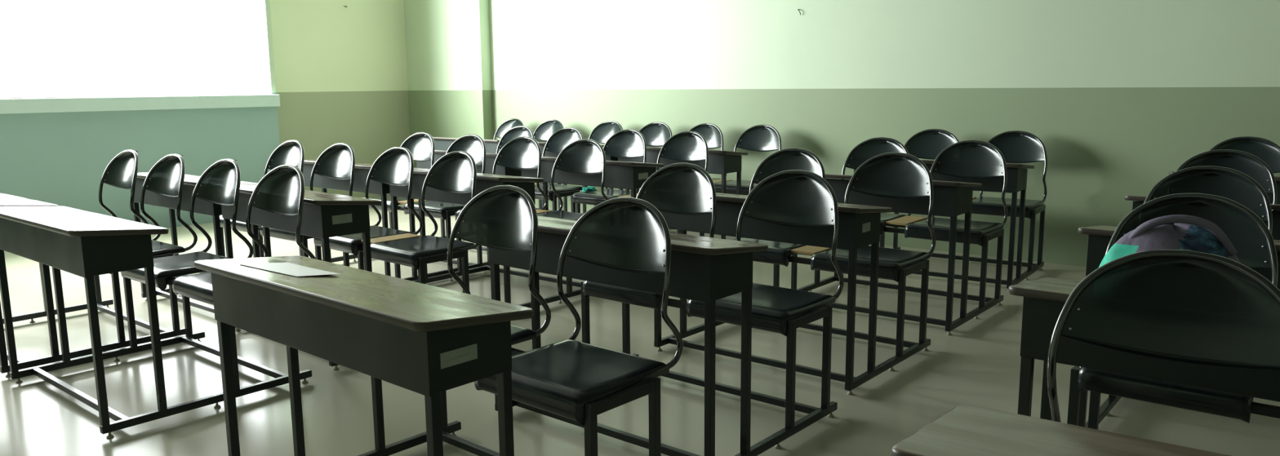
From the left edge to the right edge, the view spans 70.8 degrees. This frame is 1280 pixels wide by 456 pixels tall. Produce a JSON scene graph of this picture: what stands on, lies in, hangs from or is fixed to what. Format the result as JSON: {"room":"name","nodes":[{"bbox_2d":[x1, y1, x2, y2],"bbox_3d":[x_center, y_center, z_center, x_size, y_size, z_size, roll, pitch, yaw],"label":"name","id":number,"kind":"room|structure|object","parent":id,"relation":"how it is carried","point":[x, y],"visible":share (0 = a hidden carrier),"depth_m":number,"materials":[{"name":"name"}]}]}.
{"room":"classroom","nodes":[
{"label":"classroom","id":0,"kind":"room"},
{"bbox_2d":[0,0,279,228],"bbox_3d":[-6.599,-1.300,5.278,0.350,3.500,9.207,7,12,39],"label":"wall","id":1,"kind":"structure","parent":0,"point":[62,158],"depth_m":7.81,"materials":[{"name":"paint"}]},
{"bbox_2d":[0,94,279,113],"bbox_3d":[-6.567,-0.670,5.364,0.410,0.116,9.197,7,12,39],"label":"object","id":2,"kind":"structure","parent":1,"relation":"attached to","point":[19,105],"depth_m":7.73,"materials":[{"name":"paint"}]},
{"bbox_2d":[0,94,170,98],"bbox_3d":[-4.660,-1.078,7.370,0.012,0.019,1.600,7,12,39],"label":"wire","id":3,"kind":"object","parent":2,"relation":"on","point":[87,95],"visible":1,"depth_m":7.42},
{"bbox_2d":[240,0,410,197],"bbox_3d":[-3.263,-2.030,9.638,0.300,3.500,1.860,7,12,39],"label":"wall","id":4,"kind":"structure","parent":0,"point":[340,71],"depth_m":9.56,"materials":[{"name":"paint"}]},
{"bbox_2d":[403,0,493,168],"bbox_3d":[-2.107,-2.067,9.803,1.273,3.500,0.134,7,12,39],"label":"column","id":5,"kind":"structure","parent":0,"point":[448,42],"depth_m":9.73,"materials":[{"name":"paint"}]},
{"bbox_2d":[0,204,1279,455],"bbox_3d":[-0.675,1.026,1.959,14.910,0.150,11.468,7,12,39],"label":"floor","id":6,"kind":"structure","parent":0,"point":[978,365],"depth_m":3.72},
{"bbox_2d":[0,150,197,377],"bbox_3d":[-2.873,0.102,4.510,1.064,0.908,0.995,7,12,39],"label":"school desk","id":7,"kind":"object","parent":6,"relation":"on","point":[166,177],"visible":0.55,"depth_m":4.51,"materials":[{"name":"black metal"}]},
{"bbox_2d":[0,159,316,439],"bbox_3d":[-2.014,0.206,3.809,1.064,0.908,0.995,7,12,39],"label":"school desk","id":8,"kind":"object","parent":6,"relation":"on","point":[86,245],"visible":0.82,"depth_m":3.62,"materials":[{"name":"black metal"}]},
{"bbox_2d":[130,140,355,313],"bbox_3d":[-2.268,-0.028,5.283,1.064,0.908,0.995,7,12,39],"label":"school desk","id":9,"kind":"object","parent":6,"relation":"on","point":[337,162],"visible":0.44,"depth_m":5.26,"materials":[{"name":"black plastic"}]},
{"bbox_2d":[221,146,479,370],"bbox_3d":[-1.424,0.079,4.567,1.064,0.908,0.995,8,12,42],"label":"school desk","id":10,"kind":"object","parent":6,"relation":"on","point":[337,222],"visible":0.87,"depth_m":4.48,"materials":[{"name":"black"}]},
{"bbox_2d":[298,132,487,280],"bbox_3d":[-1.648,-0.168,6.122,1.064,0.908,0.995,7,12,39],"label":"school desk","id":11,"kind":"object","parent":6,"relation":"on","point":[421,146],"visible":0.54,"depth_m":5.98,"materials":[{"name":"black plastic"}]},
{"bbox_2d":[194,185,683,455],"bbox_3d":[-0.519,0.389,2.585,1.064,0.908,0.995,7,12,40],"label":"school desk","id":12,"kind":"object","parent":6,"relation":"on","point":[428,341],"visible":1,"depth_m":2.39,"materials":[{"name":"metal"}]},
{"bbox_2d":[236,262,340,276],"bbox_3d":[-0.949,0.112,2.439,0.310,0.015,0.132,7,12,39],"label":"paper sheet","id":13,"kind":"object","parent":12,"relation":"on","point":[288,268],"visible":1,"depth_m":2.44,"materials":[{"name":"white paper"}]},
{"bbox_2d":[432,118,564,211],"bbox_3d":[-1.330,-0.574,8.636,1.064,0.908,0.995,7,12,39],"label":"school desk","id":14,"kind":"object","parent":6,"relation":"on","point":[546,129],"visible":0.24,"depth_m":8.76,"materials":[{"name":"black"}]},
{"bbox_2d":[389,136,608,308],"bbox_3d":[-0.813,-0.067,5.444,1.064,0.908,0.995,7,12,39],"label":"school desk","id":15,"kind":"object","parent":6,"relation":"on","point":[581,157],"visible":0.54,"depth_m":5.52,"materials":[{"name":"black plastic"}]},
{"bbox_2d":[416,125,587,251],"bbox_3d":[-1.040,-0.316,7.008,1.064,0.908,0.995,7,12,39],"label":"school desk","id":16,"kind":"object","parent":6,"relation":"on","point":[562,138],"visible":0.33,"depth_m":7.02,"materials":[{"name":"black"}]},
{"bbox_2d":[537,120,672,213],"bbox_3d":[-0.327,-0.454,7.834,1.064,0.908,0.995,7,12,39],"label":"school desk","id":17,"kind":"object","parent":6,"relation":"on","point":[656,134],"visible":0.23,"depth_m":8.00,"materials":[{"name":"black plastic"}]},
{"bbox_2d":[521,128,708,236],"bbox_3d":[-0.136,-0.206,6.273,1.064,0.908,0.995,7,12,39],"label":"school desk","id":18,"kind":"object","parent":6,"relation":"on","point":[683,146],"visible":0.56,"depth_m":6.35,"materials":[{"name":"black"}]},
{"bbox_2d":[582,186,596,191],"bbox_3d":[-0.378,-0.292,6.661,0.119,0.036,0.117,7,12,39],"label":"rag","id":19,"kind":"object","parent":18,"relation":"on","point":[590,188],"visible":1,"depth_m":6.63,"materials":[{"name":"teal fabric"}]},
{"bbox_2d":[488,163,844,455],"bbox_3d":[0.124,0.256,3.373,1.064,0.908,0.995,7,12,40],"label":"school desk","id":20,"kind":"object","parent":6,"relation":"on","point":[714,275],"visible":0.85,"depth_m":3.24,"materials":[{"name":"black"}]},
{"bbox_2d":[617,123,781,239],"bbox_3d":[0.508,-0.353,7.156,1.064,0.908,0.995,7,12,39],"label":"school desk","id":21,"kind":"object","parent":6,"relation":"on","point":[758,138],"visible":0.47,"depth_m":7.08,"materials":[{"name":"black plastic"}]},
{"bbox_2d":[653,147,935,395],"bbox_3d":[0.739,0.120,4.187,1.064,0.908,0.995,7,12,39],"label":"school desk","id":22,"kind":"object","parent":6,"relation":"on","point":[887,175],"visible":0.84,"depth_m":4.04,"materials":[{"name":"black"}]},
{"bbox_2d":[773,137,1007,335],"bbox_3d":[1.418,-0.020,5.023,1.064,0.908,0.995,7,12,39],"label":"school desk","id":23,"kind":"object","parent":6,"relation":"on","point":[971,159],"visible":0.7,"depth_m":4.92,"materials":[{"name":"black plastic"}]},
{"bbox_2d":[853,128,1047,291],"bbox_3d":[2.059,-0.170,5.922,1.064,0.908,0.995,6,11,36],"label":"school desk","id":24,"kind":"object","parent":6,"relation":"on","point":[1015,146],"visible":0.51,"depth_m":5.86,"materials":[{"name":"black plastic"}]},
{"bbox_2d":[891,249,1279,455],"bbox_3d":[1.048,0.577,1.319,1.064,0.908,0.995,6,11,35],"label":"school desk","id":25,"kind":"object","parent":6,"relation":"on","point":[1186,306],"visible":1,"depth_m":1.74,"materials":[{"name":"black plastic"}]},
{"bbox_2d":[1008,193,1279,430],"bbox_3d":[1.585,0.431,2.201,1.064,0.908,0.995,7,12,39],"label":"school desk","id":26,"kind":"object","parent":6,"relation":"on","point":[1220,391],"visible":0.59,"depth_m":2.28,"materials":[{"name":"black plastic"}]},
{"bbox_2d":[1098,214,1240,267],"bbox_3d":[1.168,0.068,1.982,0.306,0.207,0.173,7,12,39],"label":"cloth bag","id":27,"kind":"object","parent":26,"relation":"on","point":[1189,233],"visible":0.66,"depth_m":1.93,"materials":[{"name":"fabric"}]},
{"bbox_2d":[1077,165,1279,427],"bbox_3d":[2.149,0.293,3.026,1.064,0.908,0.995,7,12,39],"label":"school desk","id":28,"kind":"object","parent":6,"relation":"on","point":[1233,184],"visible":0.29,"depth_m":3.40,"materials":[{"name":"black plastic"}]},
{"bbox_2d":[1124,149,1279,240],"bbox_3d":[2.733,0.159,3.829,1.064,0.908,0.995,7,12,39],"label":"school desk","id":29,"kind":"object","parent":6,"relation":"on","point":[1253,166],"visible":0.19,"depth_m":4.22,"materials":[{"name":"black"}]},
{"bbox_2d":[1168,136,1279,204],"bbox_3d":[3.473,0.001,4.774,1.064,0.908,0.995,7,12,39],"label":"school desk","id":30,"kind":"object","parent":6,"relation":"on","point":[1268,151],"visible":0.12,"depth_m":5.19,"materials":[{"name":"black plastic"}]},
{"bbox_2d":[488,0,1279,266],"bbox_3d":[2.960,-1.488,5.902,14.710,3.500,0.200,7,12,39],"label":"wall","id":31,"kind":"structure","parent":0,"point":[1118,95],"depth_m":6.52,"materials":[{"name":"paint"}]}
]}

